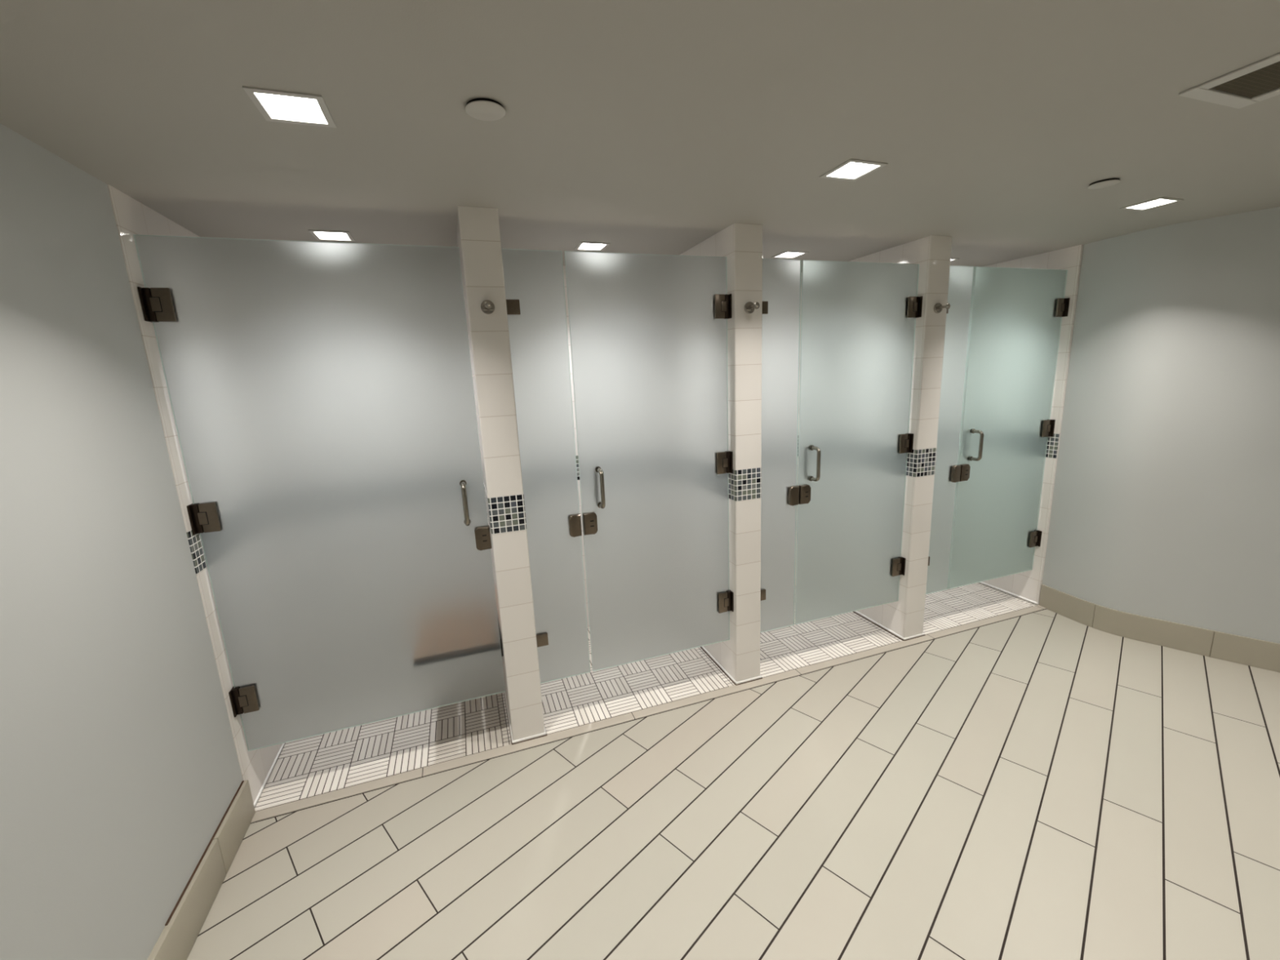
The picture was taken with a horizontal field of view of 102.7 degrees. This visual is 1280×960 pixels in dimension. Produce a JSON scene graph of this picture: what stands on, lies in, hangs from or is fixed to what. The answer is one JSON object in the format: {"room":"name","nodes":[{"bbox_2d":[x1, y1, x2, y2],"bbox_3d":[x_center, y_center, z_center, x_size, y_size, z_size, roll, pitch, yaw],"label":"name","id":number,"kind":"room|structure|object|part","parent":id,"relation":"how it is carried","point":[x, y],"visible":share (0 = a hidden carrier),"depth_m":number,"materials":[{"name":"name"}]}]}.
{"room":"shower room","nodes":[
{"label":"shower room","id":0,"kind":"room"},
{"bbox_2d":[0,123,284,959],"bbox_3d":[-1.198,0.550,0.404,0.110,2.520,5.320,-6,12,-19],"label":"wall","id":1,"kind":"structure","parent":0,"point":[120,767],"depth_m":1.44,"materials":[{"name":"white paint"}]},
{"bbox_2d":[146,779,255,959],"bbox_3d":[-0.930,1.707,0.166,0.022,0.166,4.298,-6,12,-19],"label":"baseboard","id":2,"kind":"structure","parent":1,"relation":"attached to","point":[181,930],"depth_m":1.76,"materials":[{"name":"beige tile"}]},
{"bbox_3d":[-1.839,1.317,2.637,0.056,0.014,1.020,-6,12,-19],"label":"trim","id":3,"kind":"part","parent":1,"relation":"part of","materials":[{"name":"white tile"}]},
{"bbox_2d":[133,234,505,751],"bbox_3d":[-1.211,0.096,2.149,1.084,2.047,0.154,-6,12,-19],"label":"shower door","id":4,"kind":"structure","parent":1,"relation":"attached to","point":[321,393],"depth_m":2.12,"materials":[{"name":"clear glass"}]},
{"bbox_3d":[-1.742,-0.622,1.823,0.028,0.115,0.062,-6,12,-19],"label":"wall plate","id":5,"kind":"part","parent":4,"relation":"part of","materials":[{"name":"brown metal"}]},
{"bbox_3d":[-1.709,0.147,1.979,0.028,0.115,0.062,-6,12,-19],"label":"wall plate","id":6,"kind":"part","parent":4,"relation":"part of","materials":[{"name":"brown metal"}]},
{"bbox_3d":[-1.675,0.918,2.136,0.028,0.115,0.062,-6,12,-19],"label":"wall plate","id":7,"kind":"part","parent":4,"relation":"part of","materials":[{"name":"brown metal"}]},
{"bbox_3d":[-0.772,0.107,2.264,0.020,0.197,0.072,-6,12,-19],"label":"pull handle","id":8,"kind":"part","parent":4,"relation":"part of","materials":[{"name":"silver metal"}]},
{"bbox_2d":[250,604,1046,822],"bbox_3d":[0.640,1.192,2.925,5.036,0.064,0.058,-6,12,-19],"label":"shower curb","id":9,"kind":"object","parent":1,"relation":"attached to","point":[282,809],"depth_m":2.62,"materials":[{"name":"tile"}]},
{"bbox_2d":[254,692,511,811],"bbox_3d":[-1.304,1.308,2.829,1.089,0.080,1.020,-6,12,-19],"label":"floor","id":10,"kind":"structure","parent":0,"point":[320,764],"depth_m":2.53,"materials":[{"name":"tile"}]},
{"bbox_2d":[457,206,546,744],"bbox_3d":[-0.769,0.009,2.772,0.174,2.440,1.028,-6,12,-19],"label":"wall partition","id":11,"kind":"structure","parent":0,"point":[478,234],"depth_m":2.28,"materials":[{"name":"tile"}]},
{"bbox_2d":[480,300,494,314],"bbox_3d":[-0.622,-0.713,2.099,0.056,0.056,0.082,-6,12,-19],"label":"robe hook","id":12,"kind":"object","parent":11,"relation":"attached to","point":[487,307],"visible":1,"depth_m":2.12,"materials":[{"name":"metal"}]},
{"bbox_2d":[497,621,503,656],"bbox_3d":[-0.979,0.781,2.774,0.399,0.095,0.715,-6,12,-19],"label":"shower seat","id":13,"kind":"object","parent":11,"relation":"attached to","point":[500,639],"visible":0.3,"depth_m":2.51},
{"bbox_3d":[-0.719,1.192,3.014,0.169,0.014,1.025,-6,12,-19],"label":"trim","id":14,"kind":"part","parent":11,"relation":"part of","materials":[{"name":"white tile"}]},
{"bbox_2d":[501,248,590,684],"bbox_3d":[-0.424,0.009,2.413,0.263,2.047,0.046,-6,12,-19],"label":"glass panel","id":15,"kind":"object","parent":11,"relation":"attached to","point":[534,279],"visible":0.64,"depth_m":2.40,"materials":[{"name":"clear glass"}]},
{"bbox_3d":[-0.313,0.221,2.478,0.058,0.108,0.020,-6,12,-19],"label":"strike plate","id":16,"kind":"part","parent":15,"relation":"part of","materials":[{"name":"brown metal"}]},
{"bbox_2d":[540,626,734,734],"bbox_3d":[-0.130,1.176,3.226,1.090,0.080,1.020,-6,12,-19],"label":"floor","id":17,"kind":"structure","parent":0,"point":[571,702],"depth_m":2.94,"materials":[{"name":"tile"}]},
{"bbox_2d":[0,0,1279,266],"bbox_3d":[2.079,-1.062,1.280,7.340,0.012,5.560,-6,12,-19],"label":"ceiling","id":18,"kind":"structure","parent":0,"point":[636,126],"depth_m":1.38,"materials":[{"name":"white paint"}]},
{"bbox_2d":[242,85,336,128],"bbox_3d":[-0.866,-0.945,1.274,0.160,0.042,0.160,-6,12,-19],"label":"ceiling light","id":19,"kind":"object","parent":18,"relation":"attached to","point":[274,105],"visible":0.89,"depth_m":1.31,"materials":[{"name":"white plastic"}]},
{"bbox_2d":[307,229,355,241],"bbox_3d":[-1.413,-1.130,2.353,0.160,0.020,0.160,-6,12,-19],"label":"recessed light","id":20,"kind":"object","parent":18,"relation":"in","point":[326,235],"visible":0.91,"depth_m":2.38,"materials":[{"name":"white"}]},
{"bbox_2d":[465,97,505,120],"bbox_3d":[-0.397,-0.951,1.316,0.100,0.010,0.100,-6,12,-19],"label":"cover plate","id":21,"kind":"object","parent":18,"relation":"attached to","point":[480,108],"visible":1,"depth_m":1.31,"materials":[{"name":"white plastic"}]},
{"bbox_2d":[573,241,610,251],"bbox_3d":[-0.259,-1.259,2.743,0.160,0.020,0.160,-6,12,-19],"label":"recessed light","id":22,"kind":"object","parent":18,"relation":"in","point":[582,246],"visible":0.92,"depth_m":2.77,"materials":[{"name":"white"}]},
{"bbox_2d":[771,250,808,258],"bbox_3d":[0.919,-1.392,3.146,0.160,0.020,0.160,-6,12,-19],"label":"recessed light","id":23,"kind":"object","parent":18,"relation":"in","point":[790,255],"visible":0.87,"depth_m":3.17,"materials":[{"name":"white plastic"}]},
{"bbox_2d":[819,159,887,181],"bbox_3d":[0.762,-1.129,1.834,0.160,0.042,0.160,-6,12,-19],"label":"ceiling light","id":24,"kind":"object","parent":18,"relation":"attached to","point":[853,170],"visible":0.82,"depth_m":1.88,"materials":[{"name":"white plastic"}]},
{"bbox_2d":[1087,177,1120,189],"bbox_3d":[1.888,-1.206,2.084,0.100,0.010,0.100,-6,12,-19],"label":"cover plate","id":25,"kind":"object","parent":18,"relation":"attached to","point":[1105,183],"visible":1,"depth_m":2.07,"materials":[{"name":"grey plastic"}]},
{"bbox_2d":[1120,196,1183,210],"bbox_3d":[2.402,-1.315,2.404,0.160,0.042,0.160,-6,12,-19],"label":"ceiling light","id":26,"kind":"object","parent":18,"relation":"attached to","point":[1162,201],"visible":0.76,"depth_m":2.43,"materials":[{"name":"white plastic"}]},
{"bbox_2d":[1177,52,1279,108],"bbox_3d":[1.651,-1.040,1.296,0.290,0.012,0.308,-6,12,-19],"label":"ceiling vent","id":27,"kind":"object","parent":18,"relation":"in","point":[1259,81],"visible":1,"depth_m":1.37,"materials":[{"name":"grey metal"}]},
{"bbox_2d":[1211,61,1279,97],"bbox_3d":[1.651,-1.043,1.295,0.207,0.008,0.225,-6,12,-19],"label":"grille","id":28,"kind":"object","parent":27,"relation":"attached to","point":[1264,81],"depth_m":1.36,"materials":[{"name":"grey metal"}]},
{"bbox_2d":[563,265,801,627],"bbox_3d":[0.224,-0.182,3.702,5.038,2.520,0.101,-6,12,-19],"label":"wall","id":29,"kind":"structure","parent":0,"point":[564,266],"depth_m":3.44,"materials":[{"name":"tile"}]},
{"bbox_2d":[679,222,762,685],"bbox_3d":[0.406,-0.122,3.170,0.174,2.440,1.028,-6,12,-19],"label":"wall partition","id":30,"kind":"structure","parent":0,"point":[738,657],"depth_m":2.68,"materials":[{"name":"tile"}]},
{"bbox_2d":[564,250,733,671],"bbox_3d":[0.094,-0.050,2.591,0.813,2.047,0.154,-6,12,-19],"label":"shower door","id":31,"kind":"structure","parent":30,"relation":"attached to","point":[648,332],"depth_m":2.57,"materials":[{"name":"clear glass"}]},
{"bbox_3d":[-0.187,0.042,2.462,0.020,0.197,0.072,-6,12,-19],"label":"pull handle","id":32,"kind":"part","parent":31,"relation":"part of","materials":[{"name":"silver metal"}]},
{"bbox_3d":[0.431,-0.865,2.558,0.028,0.115,0.062,-6,12,-19],"label":"wall plate","id":33,"kind":"part","parent":31,"relation":"part of","materials":[{"name":"brown metal"}]},
{"bbox_3d":[0.464,-0.096,2.715,0.028,0.115,0.062,-6,12,-19],"label":"wall plate","id":34,"kind":"part","parent":31,"relation":"part of","materials":[{"name":"brown metal"}]},
{"bbox_3d":[0.497,0.675,2.872,0.028,0.115,0.062,-6,12,-19],"label":"wall plate","id":35,"kind":"part","parent":31,"relation":"part of","materials":[{"name":"brown metal"}]},
{"bbox_3d":[0.456,1.060,3.412,0.169,0.014,1.025,-6,12,-19],"label":"trim","id":36,"kind":"part","parent":30,"relation":"part of","materials":[{"name":"white tile"}]},
{"bbox_2d":[744,302,759,313],"bbox_3d":[0.553,-0.844,2.497,0.056,0.056,0.082,-6,12,-19],"label":"robe hook","id":37,"kind":"object","parent":30,"relation":"attached to","point":[749,307],"visible":1,"depth_m":2.52,"materials":[{"name":"metal"}]},
{"bbox_2d":[760,257,801,632],"bbox_3d":[0.753,-0.123,2.812,0.267,2.047,0.046,-6,12,-19],"label":"glass panel","id":38,"kind":"object","parent":30,"relation":"attached to","point":[781,277],"visible":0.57,"depth_m":2.81,"materials":[{"name":"clear glass"}]},
{"bbox_3d":[0.864,0.089,2.877,0.060,0.108,0.020,-6,12,-19],"label":"strike plate","id":39,"kind":"part","parent":38,"relation":"part of","materials":[{"name":"brown metal"}]},
{"bbox_2d":[186,608,1279,959],"bbox_3d":[2.380,1.475,1.229,7.300,0.080,4.342,-6,12,-19],"label":"floor","id":40,"kind":"structure","parent":0,"point":[1046,784],"depth_m":1.97,"materials":[{"name":"beige tile"}]},
{"bbox_2d":[760,585,902,677],"bbox_3d":[1.036,1.046,3.621,1.072,0.080,1.020,-6,12,-19],"label":"floor","id":41,"kind":"structure","parent":0,"point":[785,649],"depth_m":3.34,"materials":[{"name":"tile"}]},
{"bbox_2d":[849,235,951,640],"bbox_3d":[1.564,-0.252,3.563,0.176,2.440,1.028,-6,12,-19],"label":"wall partition","id":42,"kind":"structure","parent":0,"point":[904,619],"depth_m":3.08,"materials":[{"name":"tile"}]},
{"bbox_2d":[795,259,922,624],"bbox_3d":[1.260,-0.180,2.986,0.796,2.047,0.154,-6,12,-19],"label":"shower door","id":43,"kind":"structure","parent":42,"relation":"attached to","point":[858,319],"depth_m":2.97,"materials":[{"name":"clear glass"}]},
{"bbox_3d":[0.979,-0.089,2.857,0.020,0.197,0.072,-6,12,-19],"label":"pull handle","id":44,"kind":"part","parent":43,"relation":"part of","materials":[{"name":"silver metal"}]},
{"bbox_3d":[1.655,0.545,3.264,0.028,0.115,0.062,-6,12,-19],"label":"wall plate","id":45,"kind":"part","parent":43,"relation":"part of","materials":[{"name":"brown metal"}]},
{"bbox_3d":[1.622,-0.225,3.107,0.028,0.115,0.062,-6,12,-19],"label":"wall plate","id":46,"kind":"part","parent":43,"relation":"part of","materials":[{"name":"brown metal"}]},
{"bbox_3d":[1.589,-0.995,2.951,0.028,0.115,0.062,-6,12,-19],"label":"wall plate","id":47,"kind":"part","parent":43,"relation":"part of","materials":[{"name":"brown metal"}]},
{"bbox_3d":[1.615,0.931,3.804,0.171,0.014,1.025,-6,12,-19],"label":"trim","id":48,"kind":"part","parent":42,"relation":"part of","materials":[{"name":"white tile"}]},
{"bbox_2d":[933,302,950,313],"bbox_3d":[1.712,-0.974,2.889,0.056,0.056,0.082,-6,12,-19],"label":"robe hook","id":49,"kind":"object","parent":42,"relation":"attached to","point":[938,307],"visible":1,"depth_m":2.91,"materials":[{"name":"metal"}]},
{"bbox_2d":[925,265,974,594],"bbox_3d":[1.909,-0.252,3.203,0.260,2.047,0.046,-6,12,-19],"label":"glass panel","id":50,"kind":"object","parent":42,"relation":"attached to","point":[961,282],"visible":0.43,"depth_m":3.20,"materials":[{"name":"clear glass"}]},
{"bbox_3d":[2.017,-0.040,3.268,0.060,0.108,0.020,-6,12,-19],"label":"strike plate","id":51,"kind":"part","parent":50,"relation":"part of","materials":[{"name":"brown metal"}]},
{"bbox_2d":[923,582,1036,635],"bbox_3d":[2.201,0.915,4.016,1.084,0.080,1.020,-6,12,-19],"label":"floor","id":52,"kind":"structure","parent":0,"point":[947,609],"depth_m":3.74,"materials":[{"name":"tile"}]},
{"bbox_2d":[978,244,1083,604],"bbox_3d":[2.717,-0.383,3.957,0.136,2.438,1.020,-6,12,-19],"label":"wall","id":53,"kind":"structure","parent":0,"point":[1026,585],"depth_m":3.50,"materials":[{"name":"tile"}]},
{"bbox_3d":[2.713,0.807,4.179,0.019,0.014,1.020,-6,12,-19],"label":"trim","id":54,"kind":"part","parent":53,"relation":"part of","materials":[{"name":"white tile"}]},
{"bbox_2d":[948,266,1070,589],"bbox_3d":[2.422,-0.310,3.379,0.815,2.047,0.154,-6,12,-19],"label":"shower door","id":55,"kind":"structure","parent":53,"relation":"attached to","point":[1017,313],"depth_m":3.37,"materials":[{"name":"clear glass"}]},
{"bbox_3d":[2.139,-0.219,3.251,0.020,0.197,0.072,-6,12,-19],"label":"pull handle","id":56,"kind":"part","parent":55,"relation":"part of","materials":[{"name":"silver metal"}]},
{"bbox_3d":[2.825,0.414,3.661,0.028,0.115,0.062,-6,12,-19],"label":"wall plate","id":57,"kind":"part","parent":55,"relation":"part of","materials":[{"name":"brown metal"}]},
{"bbox_3d":[2.792,-0.356,3.504,0.028,0.115,0.062,-6,12,-19],"label":"wall plate","id":58,"kind":"part","parent":55,"relation":"part of","materials":[{"name":"brown metal"}]},
{"bbox_3d":[2.759,-1.125,3.347,0.028,0.115,0.062,-6,12,-19],"label":"wall plate","id":59,"kind":"part","parent":55,"relation":"part of","materials":[{"name":"brown metal"}]},
{"bbox_2d":[1042,206,1279,643],"bbox_3d":[4.567,0.031,1.741,4.919,2.520,0.318,9,16,44],"label":"wall","id":60,"kind":"structure","parent":0,"point":[1166,504],"depth_m":2.94,"materials":[{"name":"white paint"}]},
{"bbox_2d":[1039,584,1279,672],"bbox_3d":[4.428,1.097,2.043,4.542,0.162,0.228,9,16,44],"label":"baseboard","id":61,"kind":"structure","parent":60,"relation":"attached to","point":[1265,655],"depth_m":3.10,"materials":[{"name":"beige tile"}]}
]}

